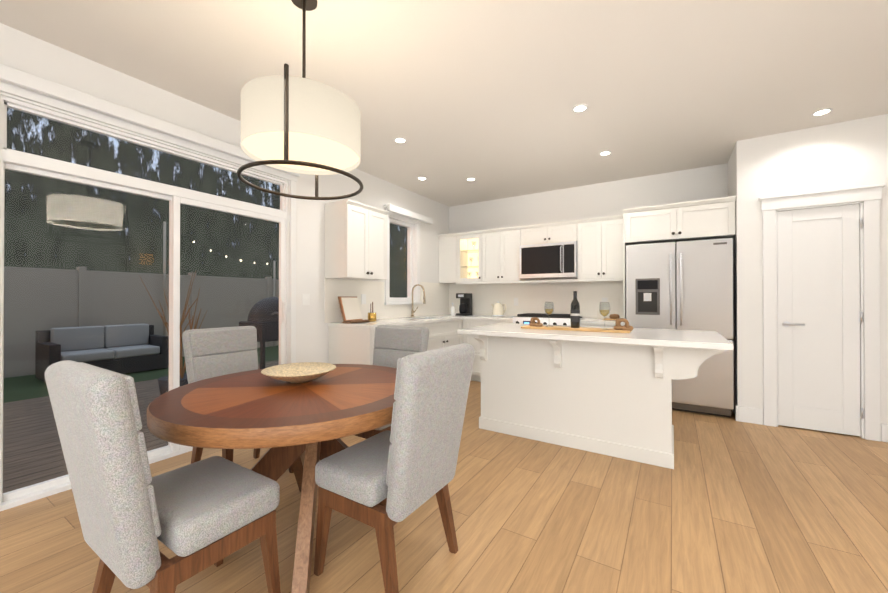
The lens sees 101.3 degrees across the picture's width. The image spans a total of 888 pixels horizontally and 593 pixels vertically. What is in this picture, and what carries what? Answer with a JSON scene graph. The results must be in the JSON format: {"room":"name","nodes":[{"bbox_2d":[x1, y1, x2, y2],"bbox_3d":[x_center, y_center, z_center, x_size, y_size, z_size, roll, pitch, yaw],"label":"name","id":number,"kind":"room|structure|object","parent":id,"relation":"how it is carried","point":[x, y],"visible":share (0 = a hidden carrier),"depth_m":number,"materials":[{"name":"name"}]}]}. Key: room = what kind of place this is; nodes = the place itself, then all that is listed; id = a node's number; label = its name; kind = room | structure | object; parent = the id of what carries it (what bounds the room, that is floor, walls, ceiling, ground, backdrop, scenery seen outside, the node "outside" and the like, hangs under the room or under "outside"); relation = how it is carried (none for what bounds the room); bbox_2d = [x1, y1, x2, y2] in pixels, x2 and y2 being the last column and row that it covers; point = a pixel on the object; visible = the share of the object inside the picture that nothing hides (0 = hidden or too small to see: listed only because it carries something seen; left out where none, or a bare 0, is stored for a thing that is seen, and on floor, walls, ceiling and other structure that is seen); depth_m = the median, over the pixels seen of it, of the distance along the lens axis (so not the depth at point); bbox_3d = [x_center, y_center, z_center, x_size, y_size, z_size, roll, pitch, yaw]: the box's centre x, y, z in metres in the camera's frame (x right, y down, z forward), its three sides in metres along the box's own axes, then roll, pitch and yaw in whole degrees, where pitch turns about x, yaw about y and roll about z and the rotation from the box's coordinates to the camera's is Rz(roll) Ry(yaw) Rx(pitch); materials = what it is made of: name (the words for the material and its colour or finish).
{"room":"kitchen and dining room","nodes":[
{"label":"kitchen and dining room","id":0,"kind":"room"},
{"bbox_2d":[0,23,448,362],"bbox_3d":[-2.261,-0.161,2.592,0.150,2.770,8.900,0,0,32],"label":"wall","id":1,"kind":"structure","parent":0,"point":[28,53],"depth_m":3.71,"materials":[{"name":"white paint"}]},
{"bbox_2d":[0,95,287,510],"bbox_3d":[-2.070,0.041,2.854,0.125,2.368,1.834,0,0,32],"label":"window","id":2,"kind":"structure","parent":1,"relation":"in","point":[47,167],"depth_m":2.64,"materials":[{"name":"white plastic"}]},
{"bbox_2d":[0,64,299,176],"bbox_3d":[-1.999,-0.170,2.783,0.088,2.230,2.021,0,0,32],"label":"window blind","id":3,"kind":"object","parent":2,"relation":"attached to","point":[19,78],"visible":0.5,"depth_m":2.41,"materials":[{"name":"white paint"}]},
{"bbox_2d":[0,81,297,363],"bbox_3d":[-2.017,-0.029,2.821,0.060,2.508,2.030,0,0,32],"label":"door frame","id":4,"kind":"structure","parent":1,"relation":"attached to","point":[52,103],"depth_m":2.87,"materials":[{"name":"white paint"}]},
{"bbox_2d":[303,294,309,304],"bbox_3d":[-1.425,0.030,3.769,0.011,0.120,0.085,0,0,32],"label":"switch plates","id":5,"kind":"object","parent":1,"relation":"attached to","point":[306,299],"visible":1,"depth_m":3.77,"materials":[{"name":"white plastic"}]},
{"bbox_2d":[325,199,387,280],"bbox_3d":[-0.975,-0.606,4.145,0.375,0.815,0.635,0,0,32],"label":"upper cabinet","id":6,"kind":"object","parent":1,"relation":"attached to","point":[355,240],"visible":1,"depth_m":3.94,"materials":[{"name":"white paint"}]},
{"bbox_2d":[384,204,421,304],"bbox_3d":[-0.588,-0.548,5.186,0.170,1.320,0.900,0,0,32],"label":"window","id":7,"kind":"structure","parent":1,"relation":"in","point":[416,254],"depth_m":5.38,"materials":[{"name":"white paint"}]},
{"bbox_2d":[387,204,432,223],"bbox_3d":[-0.459,-1.163,5.185,0.049,0.090,1.010,0,0,32],"label":"blind valance","id":8,"kind":"object","parent":7,"relation":"attached to","point":[407,213],"visible":1,"depth_m":5.10,"materials":[{"name":"white paint"}]},
{"bbox_2d":[0,380,887,592],"bbox_3d":[0.216,1.266,1.030,6.000,0.100,8.900,0,0,32],"label":"floor","id":9,"kind":"structure","parent":0,"point":[730,504],"depth_m":1.92,"materials":[{"name":"brown wood"}]},
{"bbox_2d":[45,360,280,592],"bbox_3d":[-0.985,0.719,1.320,0.496,1.004,0.562,0,0,32],"label":"dining chair","id":10,"kind":"object","parent":9,"relation":"on","point":[198,517],"visible":1,"depth_m":1.13,"materials":[{"name":"grey fabric"}]},
{"bbox_2d":[182,326,293,472],"bbox_3d":[-1.399,0.725,2.495,0.562,1.004,0.496,0,0,32],"label":"dining chair","id":11,"kind":"object","parent":9,"relation":"on","point":[211,352],"visible":0.29,"depth_m":2.52,"materials":[{"name":"grey fabric"}]},
{"bbox_2d":[147,364,396,592],"bbox_3d":[-0.726,0.859,1.883,1.260,0.798,1.260,0,0,32],"label":"dining table","id":12,"kind":"object","parent":9,"relation":"on","point":[302,429],"visible":0.77,"depth_m":1.54,"materials":[{"name":"brown wood"}]},
{"bbox_2d":[261,362,335,382],"bbox_3d":[-0.784,0.425,1.981,0.380,0.070,0.380,0,0,32],"label":"decorative bowl","id":13,"kind":"object","parent":12,"relation":"on","point":[302,372],"visible":1,"depth_m":2.03,"materials":[{"name":"beige ceramic"}]},
{"bbox_2d":[328,327,374,364],"bbox_3d":[-0.868,0.781,4.081,0.617,0.900,0.548,0,0,32],"label":"base cabinet","id":14,"kind":"object","parent":9,"relation":"on","point":[351,343],"depth_m":3.83,"materials":[{"name":"white paint"}]},
{"bbox_2d":[328,315,463,330],"bbox_3d":[-0.328,0.315,4.928,0.632,0.039,2.578,0,0,32],"label":"countertop","id":15,"kind":"structure","parent":14,"relation":"on","point":[368,326],"depth_m":4.42,"materials":[{"name":"white stone"}]},
{"bbox_2d":[338,296,368,323],"bbox_3d":[-1.010,0.144,4.072,0.204,0.291,0.280,0,0,32],"label":"cookbook stand","id":16,"kind":"object","parent":15,"relation":"on","point":[350,309],"visible":1,"depth_m":4.05,"materials":[{"name":"white paper"}]},
{"bbox_2d":[368,302,375,321],"bbox_3d":[-0.844,0.177,4.275,0.100,0.229,0.100,0,0,32],"label":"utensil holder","id":17,"kind":"object","parent":15,"relation":"on","point":[372,317],"visible":0.92,"depth_m":4.24,"materials":[{"name":"gold metal"}]},
{"bbox_2d":[411,284,425,316],"bbox_3d":[-0.355,0.060,5.163,0.250,0.472,0.098,0,0,32],"label":"faucet","id":18,"kind":"object","parent":15,"relation":"on","point":[424,302],"depth_m":5.17,"materials":[{"name":"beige metal"}]},
{"bbox_2d":[413,317,434,318],"bbox_3d":[-0.237,0.419,5.062,0.382,0.222,0.612,0,0,32],"label":"sink","id":19,"kind":"object","parent":15,"relation":"in","point":[413,317],"depth_m":5.33,"materials":[{"name":"silver metal"}]},
{"bbox_2d":[451,303,454,315],"bbox_3d":[0.135,0.198,5.627,0.064,0.199,0.072,0,0,32],"label":"soap dispenser","id":20,"kind":"object","parent":15,"relation":"on","point":[452,310],"visible":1,"depth_m":5.61,"materials":[{"name":"white plastic"}]},
{"bbox_2d":[456,293,471,315],"bbox_3d":[0.319,0.124,5.752,0.180,0.349,0.222,0,0,32],"label":"coffee maker","id":21,"kind":"object","parent":15,"relation":"on","point":[465,307],"visible":1,"depth_m":5.70,"materials":[{"name":"black plastic"}]},
{"bbox_2d":[355,325,428,438],"bbox_3d":[-0.451,0.726,2.603,0.496,1.004,0.562,0,0,32],"label":"dining chair","id":22,"kind":"object","parent":9,"relation":"on","point":[393,344],"visible":0.33,"depth_m":2.73,"materials":[{"name":"grey fabric"}]},
{"bbox_2d":[314,343,474,592],"bbox_3d":[-0.211,0.721,1.649,0.562,1.004,0.496,0,0,32],"label":"dining chair","id":23,"kind":"object","parent":9,"relation":"on","point":[403,468],"visible":1,"depth_m":1.47,"materials":[{"name":"grey fabric"}]},
{"bbox_2d":[412,323,427,350],"bbox_3d":[-0.625,0.783,4.468,0.617,0.900,0.594,0,0,32],"label":"base cabinet","id":24,"kind":"object","parent":9,"relation":"on","point":[413,324],"depth_m":4.44,"materials":[{"name":"white paint"}]},
{"bbox_2d":[428,319,463,350],"bbox_3d":[-0.269,0.785,5.035,0.617,0.900,0.974,0,0,32],"label":"base cabinet","id":25,"kind":"object","parent":9,"relation":"on","point":[441,335],"depth_m":4.92,"materials":[{"name":"white paint"}]},
{"bbox_2d":[464,319,512,381],"bbox_3d":[0.767,0.787,5.397,0.791,0.900,0.617,0,0,32],"label":"base cabinet","id":26,"kind":"object","parent":9,"relation":"on","point":[468,323],"depth_m":5.24,"materials":[{"name":"white paint"}]},
{"bbox_2d":[464,315,516,322],"bbox_3d":[0.777,0.318,5.383,0.757,0.039,0.633,0,0,32],"label":"countertop","id":27,"kind":"structure","parent":26,"relation":"on","point":[506,318],"depth_m":5.15,"materials":[{"name":"white stone"}]},
{"bbox_2d":[491,302,506,316],"bbox_3d":[0.821,0.185,5.461,0.250,0.224,0.172,0,0,32],"label":"kettle","id":28,"kind":"object","parent":27,"relation":"on","point":[498,310],"visible":1,"depth_m":5.40,"materials":[{"name":"beige ceramic"}]},
{"bbox_2d":[513,313,581,325],"bbox_3d":[1.397,0.728,4.928,0.766,0.975,0.686,0,0,32],"label":"range","id":29,"kind":"object","parent":9,"relation":"on","point":[553,319],"visible":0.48,"depth_m":4.73,"materials":[{"name":"silver metal"}]},
{"bbox_2d":[580,323,607,326],"bbox_3d":[1.998,0.783,4.624,0.565,0.900,0.617,0,0,32],"label":"base cabinet","id":30,"kind":"object","parent":9,"relation":"on","point":[581,324],"depth_m":4.37,"materials":[{"name":"white paint"}]},
{"bbox_2d":[580,319,622,326],"bbox_3d":[1.994,0.314,4.619,0.565,0.039,0.633,0,0,32],"label":"countertop","id":31,"kind":"structure","parent":30,"relation":"on","point":[611,323],"depth_m":4.38,"materials":[{"name":"white stone"}]},
{"bbox_2d":[597,311,619,319],"bbox_3d":[2.095,0.238,4.611,0.320,0.109,0.215,0,0,32],"label":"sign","id":32,"kind":"object","parent":31,"relation":"on","point":[611,316],"visible":0.79,"depth_m":4.60,"materials":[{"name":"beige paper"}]},
{"bbox_2d":[472,335,723,468],"bbox_3d":[1.240,0.779,3.138,1.824,0.896,0.894,0,0,32],"label":"kitchen island","id":33,"kind":"object","parent":9,"relation":"on","point":[607,393],"depth_m":2.89,"materials":[{"name":"white paint"}]},
{"bbox_2d":[457,323,732,350],"bbox_3d":[1.203,0.311,3.143,1.930,0.040,1.020,0,0,32],"label":"island countertop","id":34,"kind":"structure","parent":33,"relation":"on","point":[640,337],"depth_m":2.78,"materials":[{"name":"white stone"}]},
{"bbox_2d":[521,325,630,332],"bbox_3d":[1.130,0.282,3.177,0.890,0.018,0.200,0,0,32],"label":"serving board","id":35,"kind":"object","parent":34,"relation":"on","point":[611,330],"visible":0.88,"depth_m":3.10,"materials":[{"name":"brown wood"}]},
{"bbox_2d":[529,317,542,326],"bbox_3d":[0.850,0.235,3.355,0.129,0.089,0.098,0,0,32],"label":"knot","id":36,"kind":"object","parent":35,"relation":"on","point":[533,323],"visible":1,"depth_m":3.34,"materials":[{"name":"brown"}]},
{"bbox_2d":[544,302,553,326],"bbox_3d":[0.953,0.160,3.300,0.086,0.225,0.086,0,0,32],"label":"wine glass","id":37,"kind":"object","parent":35,"relation":"on","point":[549,311],"visible":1,"depth_m":3.29,"materials":[{"name":"clear glass"}]},
{"bbox_2d":[570,291,579,327],"bbox_3d":[1.142,0.113,3.170,0.078,0.318,0.078,0,0,32],"label":"wine bottle","id":38,"kind":"object","parent":35,"relation":"on","point":[575,313],"visible":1,"depth_m":3.14,"materials":[{"name":"black glass"}]},
{"bbox_2d":[599,302,609,328],"bbox_3d":[1.335,0.159,3.025,0.086,0.225,0.086,0,0,32],"label":"wine glass","id":39,"kind":"object","parent":35,"relation":"on","point":[602,309],"visible":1,"depth_m":3.02,"materials":[{"name":"clear glass"}]},
{"bbox_2d":[613,318,632,330],"bbox_3d":[1.463,0.228,2.971,0.149,0.102,0.112,0,0,32],"label":"knot","id":40,"kind":"object","parent":35,"relation":"on","point":[626,326],"visible":1,"depth_m":2.95,"materials":[{"name":"brown"}]},
{"bbox_2d":[626,238,733,416],"bbox_3d":[2.631,0.324,4.131,0.965,1.815,0.726,0,0,32],"label":"refrigerator","id":41,"kind":"object","parent":9,"relation":"on","point":[684,285],"visible":0.81,"depth_m":3.80,"materials":[{"name":"silver metal"}]},
{"bbox_2d":[0,0,887,206],"bbox_3d":[0.216,-1.603,1.044,6.000,0.100,8.900,0,0,32],"label":"ceiling","id":42,"kind":"structure","parent":0,"point":[488,95],"depth_m":2.47,"materials":[{"name":"white paint"}]},
{"bbox_2d":[237,0,362,199],"bbox_3d":[-0.723,-1.062,1.879,0.601,0.974,0.601,0,0,32],"label":"pendant lamp","id":43,"kind":"object","parent":42,"relation":"hanging from","point":[303,124],"visible":1,"depth_m":1.69,"materials":[{"name":"fabric"}]},
{"bbox_2d":[394,137,406,142],"bbox_3d":[-0.431,-1.537,3.587,0.123,0.007,0.123,0,0,26],"label":"recessed light","id":44,"kind":"object","parent":42,"relation":"in","point":[398,140],"depth_m":3.59,"materials":[{"name":"white paint"}]},
{"bbox_2d":[572,104,587,112],"bbox_3d":[1.114,-1.540,2.983,0.123,0.007,0.123,0,0,8],"label":"recessed light","id":45,"kind":"object","parent":42,"relation":"in","point":[580,108],"depth_m":2.98,"materials":[{"name":"white paint"}]},
{"bbox_2d":[599,151,610,155],"bbox_3d":[1.730,-1.535,3.907,0.123,0.007,0.123,0,0,26],"label":"recessed light","id":46,"kind":"object","parent":42,"relation":"in","point":[604,153],"depth_m":3.91,"materials":[{"name":"white paint"}]},
{"bbox_2d":[811,108,832,115],"bbox_3d":[3.160,-1.539,3.045,0.123,0.007,0.123,0,0,26],"label":"recessed light","id":47,"kind":"object","parent":42,"relation":"in","point":[823,111],"depth_m":3.04,"materials":[{"name":"white paint"}]},
{"bbox_2d":[449,163,727,283],"bbox_3d":[2.605,-0.151,4.703,5.850,2.770,0.150,0,0,32],"label":"wall","id":48,"kind":"structure","parent":0,"point":[617,197],"depth_m":4.98,"materials":[{"name":"white paint"}]},
{"bbox_2d":[437,232,472,283],"bbox_3d":[0.169,-0.607,5.937,0.408,0.776,0.347,0,0,32],"label":"upper cabinet","id":49,"kind":"object","parent":48,"relation":"attached to","point":[455,249],"depth_m":5.81,"materials":[{"name":"white paint"}]},
{"bbox_2d":[477,228,504,283],"bbox_3d":[0.790,-0.609,5.548,0.419,0.776,0.347,0,0,32],"label":"upper cabinet","id":50,"kind":"object","parent":48,"relation":"attached to","point":[488,256],"depth_m":5.41,"materials":[{"name":"white paint"}]},
{"bbox_2d":[505,226,528,282],"bbox_3d":[1.024,-0.610,5.401,0.359,0.776,0.347,0,0,32],"label":"upper cabinet","id":51,"kind":"object","parent":48,"relation":"attached to","point":[512,234],"depth_m":5.22,"materials":[{"name":"white paint"}]},
{"bbox_2d":[521,222,552,244],"bbox_3d":[1.363,-0.859,5.189,0.441,0.280,0.347,0,0,32],"label":"upper cabinet","id":52,"kind":"object","parent":48,"relation":"attached to","point":[531,234],"depth_m":5.03,"materials":[{"name":"white paint"}]},
{"bbox_2d":[520,241,576,279],"bbox_3d":[1.477,-0.479,5.060,0.764,0.474,0.440,0,0,32],"label":"microwave","id":53,"kind":"object","parent":52,"relation":"attached to","point":[551,261],"visible":0.94,"depth_m":4.90,"materials":[{"name":"silver metal"}]},
{"bbox_2d":[553,220,576,242],"bbox_3d":[1.641,-0.860,5.015,0.442,0.280,0.347,0,0,32],"label":"upper cabinet","id":54,"kind":"object","parent":48,"relation":"attached to","point":[563,231],"depth_m":4.83,"materials":[{"name":"white paint"}]},
{"bbox_2d":[577,216,608,279],"bbox_3d":[1.977,-0.613,4.802,0.351,0.776,0.347,0,0,32],"label":"upper cabinet","id":55,"kind":"object","parent":48,"relation":"attached to","point":[592,233],"depth_m":4.65,"materials":[{"name":"white paint"}]},
{"bbox_2d":[609,212,625,279],"bbox_3d":[2.179,-0.613,4.676,0.351,0.776,0.347,0,0,32],"label":"upper cabinet","id":56,"kind":"object","parent":48,"relation":"attached to","point":[617,250],"depth_m":4.50,"materials":[{"name":"white paint"}]},
{"bbox_2d":[625,202,684,247],"bbox_3d":[2.486,-0.811,4.310,0.556,0.385,0.642,0,0,32],"label":"upper cabinet","id":57,"kind":"object","parent":48,"relation":"attached to","point":[662,223],"depth_m":4.03,"materials":[{"name":"white paint"}]},
{"bbox_2d":[685,196,735,240],"bbox_3d":[2.862,-0.812,4.074,0.557,0.385,0.642,0,0,32],"label":"upper cabinet","id":58,"kind":"object","parent":48,"relation":"attached to","point":[713,218],"depth_m":3.77,"materials":[{"name":"white paint"}]},
{"bbox_2d":[728,154,731,195],"bbox_3d":[3.163,-0.155,3.922,0.105,2.770,0.580,0,0,32],"label":"wall","id":59,"kind":"structure","parent":0,"point":[730,159],"depth_m":4.00,"materials":[{"name":"white paint"}]},
{"bbox_2d":[732,114,887,424],"bbox_3d":[3.749,-0.158,3.129,1.940,2.770,0.100,0,0,32],"label":"wall","id":60,"kind":"structure","parent":0,"point":[851,153],"depth_m":3.44,"materials":[{"name":"white paint"}]},
{"bbox_2d":[777,204,862,435],"bbox_3d":[3.389,0.205,3.296,0.548,2.021,0.091,0,0,32],"label":"pantry door","id":61,"kind":"structure","parent":60,"relation":"in","point":[818,272],"depth_m":3.30,"materials":[{"name":"white paint"}]},
{"bbox_2d":[759,183,884,440],"bbox_3d":[3.399,0.139,3.324,0.810,2.178,0.140,0,0,32],"label":"door frame","id":62,"kind":"structure","parent":60,"relation":"attached to","point":[869,196],"depth_m":3.16,"materials":[{"name":"white paint"}]},
{"bbox_2d":[881,424,887,441],"bbox_3d":[4.107,1.150,2.828,0.960,0.150,0.020,0,0,32],"label":"baseboard","id":63,"kind":"structure","parent":60,"relation":"attached to","point":[884,427],"depth_m":3.07,"materials":[{"name":"white paint"}]},
{"label":"outside","id":64,"kind":"structure","parent":0,"visible":0},
{"bbox_2d":[3,360,278,492],"bbox_3d":[-3.287,1.322,4.291,3.398,0.100,14.000,0,0,32],"label":"deck","id":65,"kind":"object","parent":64,"point":[18,420],"depth_m":3.23,"materials":[{"name":"brown wood"}]},
{"bbox_2d":[140,277,168,334],"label":"plant","id":66,"kind":"object","parent":65,"relation":"on","point":[166,324],"depth_m":3.87,"materials":[{"name":"brown plant"}]},
{"bbox_2d":[158,375,168,394],"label":"planter","id":67,"kind":"object","parent":65,"relation":"on","point":[163,384],"depth_m":3.77,"materials":[{"name":"grey"}]},
{"bbox_2d":[180,271,206,385],"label":"plant","id":68,"kind":"object","parent":65,"relation":"on","point":[183,376],"depth_m":3.89,"materials":[{"name":"brown plant"}]},
{"bbox_2d":[239,297,278,368],"bbox_3d":[-2.052,0.639,4.688,0.571,1.270,0.880,0,0,32],"label":"outdoor grill","id":69,"kind":"object","parent":65,"relation":"on","point":[270,316],"depth_m":4.33,"materials":[{"name":"grey metal"}]},
{"bbox_2d":[3,345,278,402],"bbox_3d":[-7.034,1.354,6.643,5.450,0.100,14.000,0,0,32],"label":"lawn","id":70,"kind":"structure","parent":64,"point":[16,391],"depth_m":5.56,"materials":[{"name":"green plant"}]},
{"bbox_2d":[35,324,168,381],"bbox_3d":[-5.710,0.891,6.168,0.800,0.780,1.500,0,0,32],"label":"sofa","id":71,"kind":"object","parent":70,"relation":"on","point":[100,341],"depth_m":6.05,"materials":[{"name":"grey fabric"}]},
{"bbox_2d":[3,266,278,377],"bbox_3d":[-6.595,0.383,6.548,0.160,1.840,14.400,0,0,32],"label":"fence","id":72,"kind":"object","parent":70,"relation":"on","point":[213,290],"depth_m":6.80,"materials":[{"name":"grey"}]},
{"bbox_2d":[163,221,167,335],"bbox_3d":[-5.791,-0.372,7.551,0.050,2.358,0.070,0,0,32],"label":"pole","id":73,"kind":"object","parent":70,"relation":"on","point":[164,270],"depth_m":7.53,"materials":[{"name":"grey metal"}]},
{"bbox_2d":[273,261,275,296],"bbox_3d":[-4.493,-0.463,9.619,0.050,0.926,0.058,0,0,32],"label":"pole","id":74,"kind":"object","parent":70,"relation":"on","point":[274,262],"depth_m":9.62,"materials":[{"name":"grey metal"}]},
{"bbox_2d":[4,107,406,297],"bbox_3d":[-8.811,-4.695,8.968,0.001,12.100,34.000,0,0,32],"label":"trees","id":75,"kind":"object","parent":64,"point":[86,230],"depth_m":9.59,"materials":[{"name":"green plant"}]}
]}

